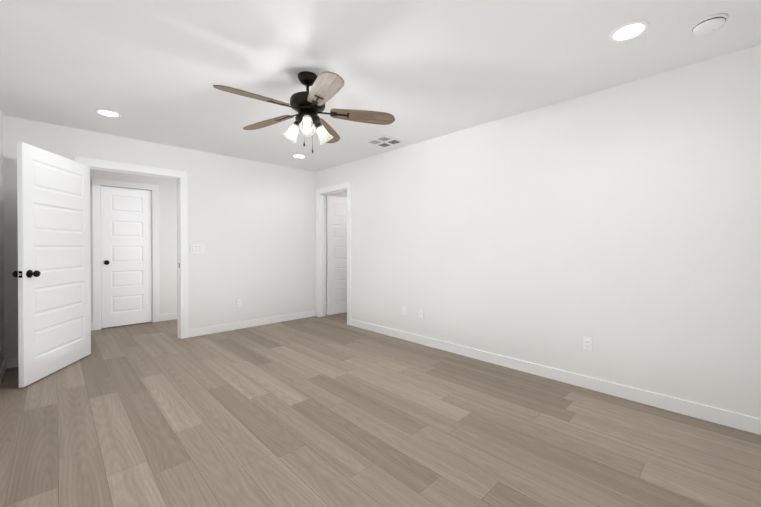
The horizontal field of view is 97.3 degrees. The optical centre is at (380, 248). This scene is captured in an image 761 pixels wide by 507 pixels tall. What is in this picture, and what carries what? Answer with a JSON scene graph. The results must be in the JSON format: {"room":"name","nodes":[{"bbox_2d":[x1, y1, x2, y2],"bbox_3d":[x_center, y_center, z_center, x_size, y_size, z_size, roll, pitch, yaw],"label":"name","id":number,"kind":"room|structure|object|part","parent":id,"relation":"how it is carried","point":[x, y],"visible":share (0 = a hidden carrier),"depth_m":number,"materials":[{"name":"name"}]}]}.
{"room":"empty bedroom","nodes":[
{"label":"empty bedroom","id":0,"kind":"room"},
{"bbox_2d":[0,109,4,367],"bbox_3d":[-2.344,-0.053,1.818,0.120,2.440,6.760,0,0,-44],"label":"wall","id":1,"kind":"structure","parent":0,"point":[2,351],"depth_m":3.11,"materials":[{"name":"paint"}]},
{"bbox_2d":[0,359,6,383],"bbox_3d":[-1.817,1.120,1.379,0.014,0.100,5.146,0,0,-44],"label":"baseboard","id":2,"kind":"structure","parent":1,"relation":"attached to","point":[3,368],"depth_m":3.03,"materials":[{"name":"paint"}]},
{"bbox_2d":[90,169,176,322],"bbox_3d":[-3.570,-0.074,5.257,2.920,2.440,0.120,0,0,-44],"label":"wall","id":3,"kind":"structure","parent":0,"point":[167,246],"depth_m":5.31,"materials":[{"name":"paint"}]},
{"bbox_2d":[92,184,100,329],"bbox_3d":[-4.015,0.122,4.729,0.085,2.056,0.018,0,0,-44],"label":"trim","id":4,"kind":"structure","parent":3,"relation":"attached to","point":[96,256],"depth_m":4.72,"materials":[{"name":"paint"}]},
{"bbox_2d":[92,178,158,189],"bbox_3d":[-3.762,-0.950,4.969,0.792,0.085,0.018,0,0,-44],"label":"trim","id":5,"kind":"structure","parent":3,"relation":"attached to","point":[98,181],"depth_m":4.94,"materials":[{"name":"paint"}]},
{"bbox_2d":[100,186,151,327],"bbox_3d":[-3.756,0.121,4.974,0.612,2.030,0.107,0,0,-44],"label":"closet door","id":6,"kind":"structure","parent":3,"relation":"in","point":[126,273],"depth_m":4.97,"materials":[{"name":"paint"}]},
{"bbox_2d":[100,185,152,321],"bbox_3d":[-3.810,0.113,5.025,0.650,2.070,0.122,0,0,-44],"label":"door frame","id":7,"kind":"structure","parent":3,"relation":"attached to","point":[100,252],"depth_m":4.87,"materials":[{"name":"paint"}]},
{"bbox_2d":[152,190,158,321],"bbox_3d":[-3.509,0.119,5.222,0.085,2.056,0.018,0,0,-44],"label":"trim","id":8,"kind":"structure","parent":3,"relation":"attached to","point":[155,248],"depth_m":5.21,"materials":[{"name":"paint"}]},
{"bbox_2d":[159,313,176,321],"bbox_3d":[-3.021,1.094,5.705,1.279,0.100,0.014,0,0,-44],"label":"baseboard","id":9,"kind":"structure","parent":3,"relation":"attached to","point":[166,317],"depth_m":5.33,"materials":[{"name":"paint"}]},
{"bbox_2d":[3,115,346,357],"bbox_3d":[-1.625,-0.074,5.252,5.700,2.440,0.120,0,0,-44],"label":"wall","id":10,"kind":"structure","parent":0,"point":[251,225],"depth_m":4.64,"materials":[{"name":"paint"}]},
{"bbox_2d":[5,356,18,367],"bbox_3d":[-3.441,1.108,3.399,0.504,0.100,0.014,0,0,-44],"label":"baseboard","id":11,"kind":"structure","parent":10,"relation":"attached to","point":[12,362],"depth_m":3.25,"materials":[{"name":"paint"}]},
{"bbox_2d":[12,141,90,387],"bbox_3d":[-3.068,0.132,3.194,0.179,2.030,0.908,0,0,-13],"label":"entry door","id":12,"kind":"structure","parent":10,"relation":"in","point":[52,273],"depth_m":3.08,"materials":[{"name":"paint"}]},
{"bbox_3d":[-3.042,0.213,2.809,0.061,0.057,0.057,0,0,-13],"label":"knob","id":13,"kind":"part","parent":12,"relation":"part of","materials":[{"name":"black metal"}]},
{"bbox_3d":[-2.927,0.213,2.835,0.061,0.057,0.057,0,0,-13],"label":"knob","id":14,"kind":"part","parent":12,"relation":"part of","materials":[{"name":"black metal"}]},
{"bbox_2d":[74,156,187,177],"bbox_3d":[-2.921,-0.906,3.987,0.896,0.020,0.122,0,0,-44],"label":"door frame","id":15,"kind":"structure","parent":10,"relation":"attached to","point":[133,172],"depth_m":3.94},
{"bbox_2d":[90,167,178,179],"bbox_3d":[-2.918,-0.890,3.984,0.896,0.011,0.037,0,0,-44],"label":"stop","id":16,"kind":"object","parent":15,"relation":"attached to","point":[133,173],"visible":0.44,"depth_m":3.95,"materials":[{"name":"paint"}]},
{"bbox_2d":[177,179,178,337],"bbox_3d":[-2.601,0.127,4.299,0.011,2.050,0.037,0,0,-44],"label":"door frame","id":17,"kind":"object","parent":10,"relation":"attached to","point":[177,258],"visible":0.85,"depth_m":4.29,"materials":[{"name":"paint"}]},
{"bbox_2d":[179,177,180,338],"bbox_3d":[-2.592,0.117,4.312,0.020,2.070,0.122,0,0,-44],"label":"door frame","id":18,"kind":"structure","parent":10,"relation":"attached to","point":[179,262],"depth_m":4.27,"materials":[{"name":"paint"}]},
{"bbox_2d":[180,177,187,338],"bbox_3d":[-2.517,0.124,4.290,0.085,2.056,0.018,0,0,-44],"label":"trim","id":19,"kind":"structure","parent":10,"relation":"attached to","point":[184,255],"depth_m":4.28,"materials":[{"name":"paint"}]},
{"bbox_2d":[190,244,203,252],"bbox_3d":[-2.406,0.002,4.401,0.164,0.117,0.013,0,0,-44],"label":"switch plate","id":20,"kind":"object","parent":10,"relation":"attached to","point":[196,248],"visible":1,"depth_m":4.39,"materials":[{"name":"white plastic"}]},
{"bbox_2d":[237,299,241,306],"bbox_3d":[-2.018,0.779,4.785,0.072,0.117,0.009,0,0,-44],"label":"electrical outlet","id":21,"kind":"object","parent":10,"relation":"attached to","point":[239,302],"visible":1,"depth_m":4.78,"materials":[{"name":"white plastic"}]},
{"bbox_2d":[188,310,314,337],"bbox_3d":[-1.798,1.098,4.997,1.924,0.100,0.014,0,0,-44],"label":"baseboard","id":22,"kind":"structure","parent":10,"relation":"attached to","point":[233,326],"depth_m":4.86,"materials":[{"name":"paint"}]},
{"bbox_2d":[315,171,318,286],"bbox_3d":[-1.022,-0.076,5.678,0.120,2.440,0.110,0,0,-44],"label":"wall","id":23,"kind":"structure","parent":0,"point":[317,180],"depth_m":5.67,"materials":[{"name":"paint"}]},
{"bbox_2d":[322,195,323,316],"bbox_3d":[-0.963,0.119,5.624,0.037,2.050,0.011,0,0,-44],"label":"door frame","id":24,"kind":"object","parent":23,"relation":"attached to","point":[322,255],"visible":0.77,"depth_m":5.62,"materials":[{"name":"paint"}]},
{"bbox_2d":[327,195,346,314],"bbox_3d":[-0.631,0.115,5.926,0.752,2.030,0.179,0,0,-44],"label":"bathroom door","id":25,"kind":"structure","parent":23,"relation":"in","point":[336,255],"depth_m":5.78,"materials":[{"name":"paint"}]},
{"bbox_2d":[0,312,760,506],"bbox_3d":[-0.360,1.203,4.174,7.800,0.100,8.800,0,0,-44],"label":"floor","id":26,"kind":"structure","parent":0,"point":[335,410],"depth_m":2.11,"materials":[{"name":"brown wood"}]},
{"bbox_2d":[0,0,760,171],"bbox_3d":[-0.360,-1.337,4.159,7.800,0.100,8.800,0,0,-44],"label":"ceiling","id":27,"kind":"structure","parent":0,"point":[154,71],"depth_m":2.26,"materials":[{"name":"paint"}]},
{"bbox_2d":[95,109,121,117],"bbox_3d":[-2.573,-1.277,3.164,0.198,0.007,0.198,0,0,-44],"label":"recessed light","id":28,"kind":"object","parent":27,"relation":"in","point":[108,113],"visible":1,"depth_m":3.16,"materials":[{"name":"white plastic"}]},
{"bbox_2d":[292,154,306,157],"bbox_3d":[-1.131,-1.286,4.665,0.198,0.007,0.198,0,0,-44],"label":"recessed light","id":29,"kind":"object","parent":27,"relation":"in","point":[299,156],"visible":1,"depth_m":4.67,"materials":[{"name":"white plastic"}]},
{"bbox_2d":[213,71,394,152],"bbox_3d":[-0.580,-0.990,2.440,1.203,0.572,1.254,0,0,-44],"label":"fan","id":30,"kind":"object","parent":27,"relation":"hanging from","point":[307,106],"visible":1,"depth_m":2.43,"materials":[{"name":"brown wood"}]},
{"label":"blade","id":31,"kind":"part","parent":30,"relation":"part of","materials":[{"name":"brown wood"}]},
{"bbox_3d":[-0.903,-1.002,2.672,0.495,0.006,0.152,-3,12,28],"label":"blade","id":32,"kind":"part","parent":30,"relation":"part of","materials":[{"name":"brown wood"}]},
{"bbox_3d":[-0.657,-0.880,2.523,0.122,0.126,0.122,40,13,15],"label":"lamp glass","id":33,"kind":"part","parent":30,"relation":"part of","materials":[{"name":"white glass"}]},
{"bbox_3d":[-0.517,-0.879,2.358,0.122,0.126,0.122,0,-38,-10],"label":"lamp glass","id":34,"kind":"part","parent":30,"relation":"part of","materials":[{"name":"white glass"}]},
{"bbox_3d":[-0.518,-0.888,2.365,0.047,0.074,0.047,0,-38,-10],"label":"lamp bulb","id":35,"kind":"part","parent":30,"relation":"part of","materials":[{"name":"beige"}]},
{"bbox_3d":[-0.539,-1.094,2.480,0.256,0.121,0.256,0,0,-44],"label":"motor","id":36,"kind":"part","parent":30,"relation":"part of","materials":[{"name":"brown metal"}]},
{"bbox_3d":[-0.444,-0.880,2.562,0.122,0.126,0.122,0,39,50],"label":"lamp glass","id":37,"kind":"part","parent":30,"relation":"part of","materials":[{"name":"white glass"}]},
{"bbox_3d":[-0.357,-0.999,2.111,0.152,0.006,0.495,14,-3,-26],"label":"blade","id":38,"kind":"part","parent":30,"relation":"part of","materials":[{"name":"brown wood"}]},
{"bbox_3d":[-0.469,-1.004,2.886,0.152,0.006,0.495,-13,-5,9],"label":"blade","id":39,"kind":"part","parent":30,"relation":"part of","materials":[{"name":"brown wood"}]},
{"bbox_3d":[-0.131,-1.002,2.539,0.495,0.006,0.152,3,-13,-8],"label":"blade","id":40,"kind":"part","parent":30,"relation":"part of","materials":[{"name":"brown wood"}]},
{"bbox_2d":[363,135,404,148],"bbox_3d":[0.048,-1.281,4.026,0.360,0.010,0.360,0,0,-44],"label":"ceiling vent","id":41,"kind":"object","parent":27,"relation":"in","point":[384,141],"visible":1,"depth_m":4.01,"materials":[{"name":"grey metal"}]},
{"bbox_2d":[608,20,649,41],"bbox_3d":[1.455,-1.270,1.963,0.198,0.007,0.198,0,0,-44],"label":"recessed light","id":42,"kind":"object","parent":27,"relation":"in","point":[628,31],"visible":1,"depth_m":1.96,"materials":[{"name":"white plastic"}]},
{"bbox_2d":[690,13,728,34],"bbox_3d":[1.850,-1.253,1.887,0.156,0.039,0.156,0,0,-44],"label":"smoke detector","id":43,"kind":"object","parent":27,"relation":"attached to","point":[709,24],"visible":1,"depth_m":1.86,"materials":[{"name":"white plastic"}]},
{"bbox_2d":[319,45,760,418],"bbox_3d":[0.777,-0.065,3.829,0.120,2.440,5.050,0,0,-44],"label":"wall","id":44,"kind":"structure","parent":0,"point":[620,224],"depth_m":2.73,"materials":[{"name":"paint"}]},
{"bbox_2d":[316,194,319,316],"bbox_3d":[-1.053,0.116,5.612,0.018,2.056,0.085,0,0,-44],"label":"trim","id":45,"kind":"structure","parent":44,"relation":"attached to","point":[317,261],"depth_m":5.59,"materials":[{"name":"paint"}]},
{"bbox_2d":[319,189,346,316],"bbox_3d":[-0.719,0.111,5.368,0.122,2.070,0.760,0,0,-44],"label":"door frame","id":46,"kind":"structure","parent":44,"relation":"attached to","point":[320,207],"depth_m":5.61,"materials":[{"name":"paint"}]},
{"bbox_2d":[316,182,350,193],"bbox_3d":[-0.761,-0.953,5.306,0.018,0.085,0.922,0,0,-44],"label":"trim","id":47,"kind":"structure","parent":44,"relation":"attached to","point":[335,187],"depth_m":5.25,"materials":[{"name":"paint"}]},
{"bbox_2d":[322,190,346,194],"bbox_3d":[-0.709,-0.899,5.357,0.037,0.011,0.740,0,0,-44],"label":"door frame","id":48,"kind":"object","parent":44,"relation":"attached to","point":[334,192],"visible":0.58,"depth_m":5.37,"materials":[{"name":"paint"}]},
{"bbox_2d":[347,187,350,325],"bbox_3d":[-0.469,0.120,5.013,0.018,2.056,0.085,0,0,-44],"label":"trim","id":49,"kind":"structure","parent":44,"relation":"attached to","point":[348,256],"depth_m":5.00,"materials":[{"name":"paint"}]},
{"bbox_2d":[402,305,406,314],"bbox_3d":[0.302,0.783,4.230,0.009,0.117,0.072,0,0,-44],"label":"electrical outlet","id":50,"kind":"object","parent":44,"relation":"attached to","point":[404,310],"visible":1,"depth_m":4.23,"materials":[{"name":"white plastic"}]},
{"bbox_2d":[419,308,423,318],"bbox_3d":[0.488,0.784,4.034,0.016,0.117,0.072,0,0,-44],"label":"electrical outlet","id":51,"kind":"object","parent":44,"relation":"attached to","point":[421,313],"visible":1,"depth_m":4.03,"materials":[{"name":"white plastic"}]},
{"bbox_2d":[351,319,760,434],"bbox_3d":[1.026,1.107,3.485,0.014,0.100,4.199,0,0,-44],"label":"baseboard","id":52,"kind":"structure","parent":44,"relation":"attached to","point":[747,423],"depth_m":2.72,"materials":[{"name":"paint"}]},
{"bbox_2d":[583,336,592,350],"bbox_3d":[1.718,0.786,2.775,0.009,0.117,0.072,0,0,-44],"label":"electrical outlet","id":53,"kind":"object","parent":44,"relation":"attached to","point":[588,343],"visible":1,"depth_m":2.77,"materials":[{"name":"white plastic"}]}
]}

